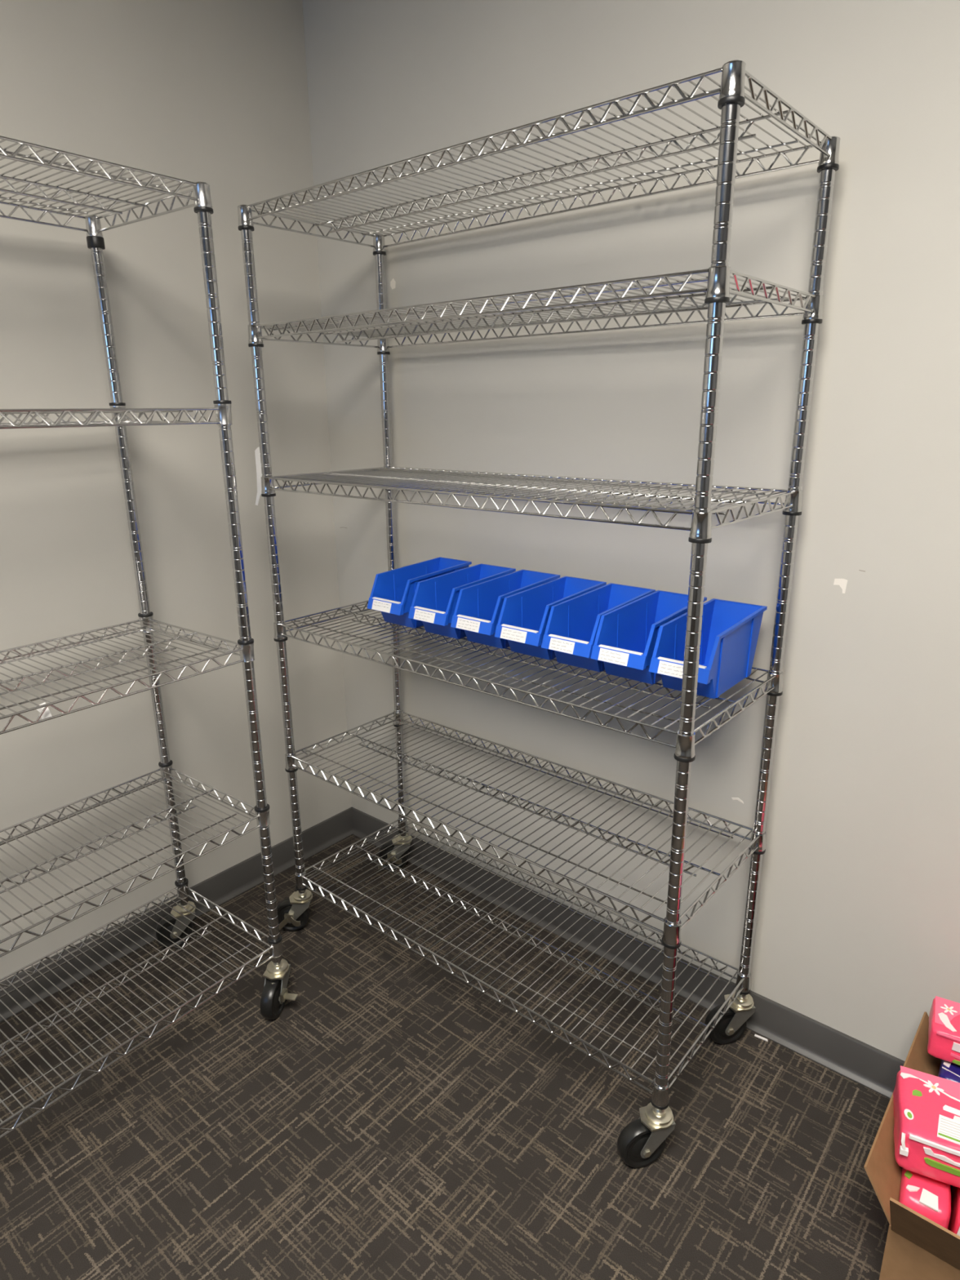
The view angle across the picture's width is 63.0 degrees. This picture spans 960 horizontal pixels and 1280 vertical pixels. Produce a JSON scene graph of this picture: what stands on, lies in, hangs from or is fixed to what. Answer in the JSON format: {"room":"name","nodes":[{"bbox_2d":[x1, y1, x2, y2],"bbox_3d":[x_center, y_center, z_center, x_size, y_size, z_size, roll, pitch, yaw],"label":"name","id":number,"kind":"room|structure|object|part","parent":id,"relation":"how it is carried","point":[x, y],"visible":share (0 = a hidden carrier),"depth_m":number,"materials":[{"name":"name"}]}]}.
{"room":"storage room","nodes":[
{"label":"storage room","id":0,"kind":"room"},
{"bbox_2d":[0,0,351,982],"bbox_3d":[-2.195,-0.040,0.645,0.120,2.740,5.200,13,21,38],"label":"wall","id":1,"kind":"structure","parent":0,"point":[214,93],"depth_m":2.06,"materials":[{"name":"paint"}]},
{"bbox_2d":[0,807,352,1022],"bbox_3d":[-2.127,1.242,0.977,0.025,0.094,5.200,13,21,38],"label":"baseboard","id":2,"kind":"structure","parent":1,"relation":"attached to","point":[226,885],"depth_m":2.34,"materials":[{"name":"plastic"}]},
{"bbox_2d":[0,834,890,1279],"bbox_3d":[-0.486,1.710,-0.313,4.540,0.100,5.440,13,21,38],"label":"floor","id":3,"kind":"structure","parent":0,"point":[395,1119],"depth_m":1.70,"materials":[{"name":"carpet"}]},
{"bbox_2d":[0,135,297,1138],"bbox_3d":[-1.059,0.144,1.440,0.554,1.918,1.290,12,20,36],"label":"wire shelving rack","id":4,"kind":"object","parent":3,"relation":"on","point":[175,929],"visible":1,"depth_m":1.76,"materials":[{"name":"silver metal"}]},
{"bbox_2d":[35,702,52,719],"bbox_3d":[-0.812,0.134,1.454,0.010,0.031,0.026,13,21,38],"label":"paper scrap","id":5,"kind":"object","parent":4,"relation":"attached to","point":[46,713],"visible":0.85,"depth_m":1.46,"materials":[{"name":"white paper"}]},
{"bbox_3d":[-1.065,-0.773,1.186,0.427,0.007,1.158,12,20,36],"label":"shelf","id":6,"kind":"part","parent":4,"relation":"part of","materials":[{"name":"silver metal"}]},
{"bbox_3d":[-1.062,-0.377,1.303,0.427,0.007,1.158,12,20,36],"label":"shelf","id":7,"kind":"part","parent":4,"relation":"part of","materials":[{"name":"silver metal"}]},
{"bbox_3d":[-1.057,0.120,1.451,0.427,0.007,1.158,12,20,36],"label":"shelf","id":8,"kind":"part","parent":4,"relation":"part of","materials":[{"name":"silver metal"}]},
{"bbox_3d":[-1.054,0.523,1.570,0.427,0.007,1.158,12,20,36],"label":"shelf","id":9,"kind":"part","parent":4,"relation":"part of","materials":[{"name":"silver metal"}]},
{"bbox_3d":[-1.050,0.881,1.676,0.427,0.007,1.158,12,20,36],"label":"shelf","id":10,"kind":"part","parent":4,"relation":"part of","materials":[{"name":"silver metal"}]},
{"bbox_3d":[-0.863,-0.098,2.010,0.025,1.781,0.025,12,20,36],"label":"post","id":11,"kind":"part","parent":4,"relation":"part of","materials":[{"name":"silver metal"}]},
{"bbox_3d":[-0.531,-0.029,1.766,0.025,1.781,0.025,12,20,36],"label":"post","id":12,"kind":"part","parent":4,"relation":"part of","materials":[{"name":"silver metal"}]},
{"bbox_3d":[-0.524,0.828,2.020,0.021,0.026,0.021,2,17,10],"label":"stem","id":13,"kind":"part","parent":4,"relation":"part of","materials":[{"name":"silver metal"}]},
{"bbox_3d":[-0.487,0.908,1.998,0.038,0.020,0.026,2,17,10],"label":"brake lever","id":14,"kind":"part","parent":4,"relation":"part of","materials":[{"name":"metal"}]},
{"bbox_2d":[237,60,840,1168],"bbox_3d":[0.014,-0.005,1.858,1.283,1.947,0.560,13,21,38],"label":"wire shelving rack","id":15,"kind":"object","parent":3,"relation":"on","point":[642,1141],"visible":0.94,"depth_m":1.67,"materials":[{"name":"silver metal"}]},
{"bbox_2d":[254,446,262,505],"bbox_3d":[-0.564,-0.418,1.995,0.052,0.152,0.001,13,21,38],"label":"paper tag","id":16,"kind":"object","parent":15,"relation":"attached to","point":[259,474],"visible":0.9,"depth_m":1.99,"materials":[{"name":"white paper"}]},
{"bbox_3d":[-0.534,-0.131,2.057,0.025,1.810,0.025,13,21,38],"label":"post","id":17,"kind":"part","parent":15,"relation":"part of","materials":[{"name":"silver metal"}]},
{"bbox_3d":[-0.562,0.830,2.296,0.080,0.040,0.040,-1,16,0],"label":"brake lever","id":18,"kind":"part","parent":15,"relation":"part of","materials":[{"name":"metal"}]},
{"bbox_3d":[-0.296,0.736,2.603,0.080,0.040,0.040,1,17,5],"label":"brake lever","id":19,"kind":"part","parent":15,"relation":"part of","materials":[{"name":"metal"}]},
{"bbox_3d":[-0.265,-0.223,2.362,0.025,1.810,0.025,13,21,38],"label":"post","id":20,"kind":"part","parent":15,"relation":"part of","materials":[{"name":"silver metal"}]},
{"bbox_2d":[367,556,471,628],"bbox_3d":[-0.158,-0.126,2.096,0.123,0.140,0.282,13,21,38],"label":"storage bin","id":21,"kind":"object","parent":15,"relation":"on","point":[393,592],"visible":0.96,"depth_m":2.06,"materials":[{"name":"blue plastic"}]},
{"bbox_2d":[408,563,515,639],"bbox_3d":[-0.042,-0.098,1.998,0.123,0.140,0.282,13,21,38],"label":"storage bin","id":22,"kind":"object","parent":15,"relation":"on","point":[435,599],"visible":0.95,"depth_m":1.97,"materials":[{"name":"blue plastic"}]},
{"bbox_2d":[450,569,559,648],"bbox_3d":[0.066,-0.075,1.916,0.123,0.140,0.282,13,21,38],"label":"storage bin","id":23,"kind":"object","parent":15,"relation":"on","point":[478,607],"visible":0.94,"depth_m":1.89,"materials":[{"name":"blue plastic"}]},
{"bbox_3d":[0.046,0.744,2.095,1.158,0.007,0.427,13,21,38],"label":"shelf","id":24,"kind":"part","parent":15,"relation":"part of","materials":[{"name":"silver metal"}]},
{"bbox_3d":[0.043,0.379,1.987,1.158,0.007,0.427,13,21,38],"label":"shelf","id":25,"kind":"part","parent":15,"relation":"part of","materials":[{"name":"silver metal"}]},
{"bbox_3d":[0.039,0.014,1.879,1.158,0.007,0.427,13,21,38],"label":"shelf","id":26,"kind":"part","parent":15,"relation":"part of","materials":[{"name":"silver metal"}]},
{"bbox_3d":[0.036,-0.352,1.771,1.158,0.007,0.427,13,21,38],"label":"shelf","id":27,"kind":"part","parent":15,"relation":"part of","materials":[{"name":"silver metal"}]},
{"bbox_3d":[0.033,-0.693,1.670,1.158,0.007,0.427,13,21,38],"label":"shelf","id":28,"kind":"part","parent":15,"relation":"part of","materials":[{"name":"silver metal"}]},
{"bbox_3d":[0.031,-0.936,1.598,1.158,0.007,0.427,13,21,38],"label":"shelf","id":29,"kind":"part","parent":15,"relation":"part of","materials":[{"name":"silver metal"}]},
{"bbox_2d":[494,576,606,660],"bbox_3d":[0.169,-0.051,1.832,0.123,0.140,0.282,13,21,38],"label":"storage bin","id":30,"kind":"object","parent":15,"relation":"on","point":[524,615],"visible":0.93,"depth_m":1.81,"materials":[{"name":"blue plastic"}]},
{"bbox_2d":[541,582,655,671],"bbox_3d":[0.268,-0.027,1.750,0.123,0.140,0.282,13,21,38],"label":"storage bin","id":31,"kind":"object","parent":15,"relation":"on","point":[573,624],"visible":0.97,"depth_m":1.74,"materials":[{"name":"blue plastic"}]},
{"bbox_2d":[591,590,706,684],"bbox_3d":[0.364,-0.005,1.673,0.123,0.140,0.282,13,21,38],"label":"storage bin","id":32,"kind":"object","parent":15,"relation":"on","point":[626,637],"visible":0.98,"depth_m":1.66,"materials":[{"name":"blue plastic"}]},
{"bbox_3d":[0.364,0.948,1.590,0.021,0.026,0.021,-5,17,-15],"label":"stem","id":33,"kind":"part","parent":15,"relation":"part of","materials":[{"name":"silver metal"}]},
{"bbox_3d":[0.357,0.076,1.331,0.025,1.810,0.025,13,21,38],"label":"post","id":34,"kind":"part","parent":15,"relation":"part of","materials":[{"name":"silver metal"}]},
{"bbox_2d":[648,598,767,698],"bbox_3d":[0.466,0.018,1.591,0.123,0.140,0.282,13,21,38],"label":"storage bin","id":35,"kind":"object","parent":15,"relation":"on","point":[730,629],"visible":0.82,"depth_m":1.57,"materials":[{"name":"blue plastic"}]},
{"bbox_3d":[0.634,0.855,1.894,0.021,0.026,0.021,-4,17,-12],"label":"stem","id":36,"kind":"part","parent":15,"relation":"part of","materials":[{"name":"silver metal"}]},
{"bbox_3d":[0.626,-0.017,1.636,0.025,1.810,0.025,13,21,38],"label":"post","id":37,"kind":"part","parent":15,"relation":"part of","materials":[{"name":"silver metal"}]},
{"bbox_2d":[754,1034,768,1041],"bbox_3d":[0.694,0.981,1.930,0.032,0.002,0.005,11,20,33],"label":"strip","id":38,"kind":"object","parent":3,"relation":"on","point":[755,1035],"visible":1,"depth_m":1.93,"materials":[{"name":"white plastic"}]},
{"bbox_2d":[863,1011,959,1279],"bbox_3d":[0.953,0.976,1.308,0.508,0.360,0.582,13,21,38],"label":"cardboard box","id":39,"kind":"object","parent":3,"relation":"on","point":[917,1247],"visible":0.43,"depth_m":1.29,"materials":[{"name":"cardboard"}]},
{"bbox_2d":[888,1168,951,1229],"bbox_3d":[0.782,1.009,1.396,0.075,0.238,0.218,9,19,30],"label":"pack","id":40,"kind":"object","parent":39,"relation":"in","point":[930,1197],"visible":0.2,"depth_m":1.29,"materials":[{"name":"red"}]},
{"bbox_2d":[904,1170,912,1178],"bbox_3d":[0.727,0.907,1.328,0.013,0.003,0.010,-13,20,-35],"label":"print","id":41,"kind":"object","parent":40,"relation":"on","point":[908,1175],"depth_m":1.33,"materials":[{"name":"green plastic"}]},
{"bbox_2d":[906,1184,919,1191],"bbox_3d":[0.722,0.914,1.303,0.022,0.003,0.011,4,17,14],"label":"print","id":42,"kind":"object","parent":40,"relation":"on","point":[909,1188],"depth_m":1.30,"materials":[{"name":"white plastic"}]},
{"bbox_2d":[919,1188,937,1211],"bbox_3d":[0.739,0.919,1.285,0.027,0.003,0.028,12,21,37],"label":"print","id":43,"kind":"object","parent":40,"relation":"on","point":[928,1197],"depth_m":1.28,"materials":[{"name":"white plastic"}]},
{"bbox_2d":[937,1059,959,1195],"bbox_3d":[0.993,0.952,1.503,0.222,0.282,0.147,11,20,34],"label":"pack","id":44,"kind":"object","parent":39,"relation":"in","point":[948,1070],"visible":0.11,"depth_m":1.48,"materials":[{"name":"blue"}]},
{"bbox_2d":[927,995,959,1065],"bbox_3d":[0.970,0.768,1.487,0.202,0.068,0.109,9,19,29],"label":"pack","id":45,"kind":"object","parent":44,"relation":"on","point":[944,1020],"visible":1,"depth_m":1.49,"materials":[{"name":"red"}]},
{"bbox_2d":[937,1012,956,1031],"bbox_3d":[0.892,0.731,1.498,0.017,0.002,0.048,1,17,6],"label":"print","id":46,"kind":"object","parent":45,"relation":"on","point":[947,1021],"depth_m":1.50,"materials":[{"name":"white"}]},
{"bbox_2d":[934,995,959,1025],"bbox_3d":[0.917,0.726,1.516,0.061,0.002,0.080,9,19,29],"label":"print","id":47,"kind":"object","parent":45,"relation":"on","point":[947,1012],"depth_m":1.52,"materials":[{"name":"pink"}]},
{"bbox_2d":[936,1031,959,1042],"bbox_3d":[0.942,0.756,1.437,0.182,0.006,0.004,9,19,29],"label":"print","id":48,"kind":"object","parent":45,"relation":"on","point":[941,1037],"depth_m":1.47,"materials":[{"name":"pink"}]},
{"bbox_2d":[940,1004,957,1015],"bbox_3d":[0.915,0.722,1.528,0.030,0.002,0.026,9,19,29],"label":"print","id":49,"kind":"object","parent":45,"relation":"on","point":[945,1009],"depth_m":1.53,"materials":[{"name":"white"}]},
{"bbox_2d":[950,1052,959,1059],"bbox_3d":[0.907,0.786,1.467,0.044,0.011,0.003,9,19,29],"label":"print","id":50,"kind":"object","parent":45,"relation":"on","point":[953,1055],"depth_m":1.47,"materials":[{"name":"pink"}]},
{"bbox_2d":[951,1042,959,1052],"bbox_3d":[0.902,0.765,1.463,0.034,0.018,0.003,9,19,29],"label":"print","id":51,"kind":"object","parent":45,"relation":"on","point":[955,1046],"depth_m":1.47,"materials":[{"name":"white"}]},
{"bbox_2d":[951,1059,959,1065],"bbox_3d":[0.913,0.799,1.467,0.050,0.011,0.003,9,19,29],"label":"print","id":52,"kind":"object","parent":45,"relation":"on","point":[955,1061],"depth_m":1.47,"materials":[{"name":"green"}]},
{"bbox_2d":[942,1060,951,1067],"bbox_3d":[0.894,0.808,1.498,0.011,0.002,0.023,15,22,42],"label":"print","id":53,"kind":"object","parent":44,"relation":"on","point":[945,1064],"depth_m":1.49,"materials":[{"name":"white"}]},
{"bbox_2d":[942,1066,959,1076],"bbox_3d":[0.909,0.820,1.458,0.088,0.002,0.005,14,22,40],"label":"print","id":54,"kind":"object","parent":44,"relation":"on","point":[947,1071],"depth_m":1.48,"materials":[{"name":"white"}]},
{"bbox_2d":[948,1186,959,1235],"bbox_3d":[0.907,1.033,1.319,0.203,0.236,0.204,10,20,32],"label":"pack","id":55,"kind":"object","parent":39,"relation":"in","point":[954,1222],"visible":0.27,"depth_m":1.31,"materials":[{"name":"red"}]},
{"bbox_2d":[893,1065,959,1187],"bbox_3d":[0.835,0.845,1.322,0.237,0.086,0.160,7,18,24],"label":"pack","id":56,"kind":"object","parent":55,"relation":"on","point":[926,1106],"visible":1,"depth_m":1.31,"materials":[{"name":"red"}]},
{"bbox_2d":[903,1108,913,1119],"bbox_3d":[0.725,0.802,1.324,0.014,0.002,0.021,7,18,24],"label":"print","id":57,"kind":"object","parent":56,"relation":"on","point":[908,1113],"depth_m":1.32,"materials":[{"name":"white"}]},
{"bbox_2d":[900,1072,918,1078],"bbox_3d":[0.771,0.779,1.401,0.037,0.002,0.017,0,17,2],"label":"print","id":58,"kind":"object","parent":56,"relation":"on","point":[903,1075],"depth_m":1.40,"materials":[{"name":"white"}]},
{"bbox_2d":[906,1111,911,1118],"bbox_3d":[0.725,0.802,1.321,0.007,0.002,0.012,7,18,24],"label":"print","id":59,"kind":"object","parent":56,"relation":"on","point":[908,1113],"depth_m":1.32,"materials":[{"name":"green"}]},
{"bbox_2d":[911,1089,922,1096],"bbox_3d":[0.761,0.790,1.365,0.017,0.002,0.014,4,17,15],"label":"print","id":60,"kind":"object","parent":56,"relation":"on","point":[914,1092],"depth_m":1.36,"materials":[{"name":"green"}]},
{"bbox_2d":[900,1065,959,1099],"bbox_3d":[0.856,0.792,1.354,0.227,0.002,0.048,7,18,24],"label":"print","id":61,"kind":"object","parent":56,"relation":"on","point":[914,1082],"depth_m":1.38,"materials":[{"name":"pink"}]},
{"bbox_2d":[923,1080,943,1095],"bbox_3d":[0.796,0.786,1.374,0.032,0.002,0.028,7,18,24],"label":"print","id":62,"kind":"object","parent":56,"relation":"on","point":[931,1087],"depth_m":1.37,"materials":[{"name":"white"}]},
{"bbox_2d":[909,1133,959,1155],"bbox_3d":[0.806,0.831,1.246,0.218,0.010,0.004,7,18,24],"label":"print","id":63,"kind":"object","parent":56,"relation":"on","point":[934,1144],"depth_m":1.28,"materials":[{"name":"white"}]},
{"bbox_2d":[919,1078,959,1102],"bbox_3d":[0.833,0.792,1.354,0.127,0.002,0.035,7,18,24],"label":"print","id":64,"kind":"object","parent":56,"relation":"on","point":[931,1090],"depth_m":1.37,"materials":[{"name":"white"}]},
{"bbox_2d":[923,1146,959,1167],"bbox_3d":[0.756,0.842,1.274,0.063,0.016,0.003,7,18,24],"label":"print","id":65,"kind":"object","parent":56,"relation":"on","point":[939,1157],"depth_m":1.27,"materials":[{"name":"white"}]},
{"bbox_2d":[924,1157,959,1176],"bbox_3d":[0.819,0.870,1.252,0.192,0.018,0.004,7,18,24],"label":"print","id":66,"kind":"object","parent":56,"relation":"attached to","point":[937,1166],"depth_m":1.28,"materials":[{"name":"green plastic"}]},
{"bbox_3d":[0.792,0.812,1.287,0.074,0.002,0.052,7,18,24],"label":"text panel","id":67,"kind":"part","parent":56,"relation":"part of","materials":[{"name":"white"}]},
{"bbox_2d":[937,1132,959,1142],"bbox_3d":[0.775,0.816,1.276,0.050,0.003,0.004,9,19,28],"label":"print","id":68,"kind":"object","parent":56,"relation":"on","point":[942,1136],"depth_m":1.28,"materials":[{"name":"green"}]},
{"bbox_2d":[942,1104,959,1115],"bbox_3d":[0.814,0.801,1.323,0.055,0.002,0.012,9,19,30],"label":"print","id":69,"kind":"object","parent":56,"relation":"on","point":[948,1109],"depth_m":1.33,"materials":[{"name":"white"}]},
{"bbox_2d":[953,1115,959,1121],"bbox_3d":[0.813,0.806,1.307,0.042,0.002,0.013,8,19,28],"label":"print","id":70,"kind":"object","parent":56,"relation":"on","point":[956,1117],"depth_m":1.31,"materials":[{"name":"white"}]},
{"bbox_2d":[302,0,959,1061],"bbox_3d":[1.206,-0.246,1.237,4.540,2.740,0.121,13,21,38],"label":"wall","id":71,"kind":"structure","parent":0,"point":[857,928],"depth_m":1.76,"materials":[{"name":"paint"}]},
{"bbox_2d":[351,807,905,1098],"bbox_3d":[1.171,1.039,1.560,4.300,0.094,0.025,13,21,38],"label":"baseboard","id":72,"kind":"structure","parent":71,"relation":"attached to","point":[876,1069],"depth_m":2.08,"materials":[{"name":"plastic"}]}
]}

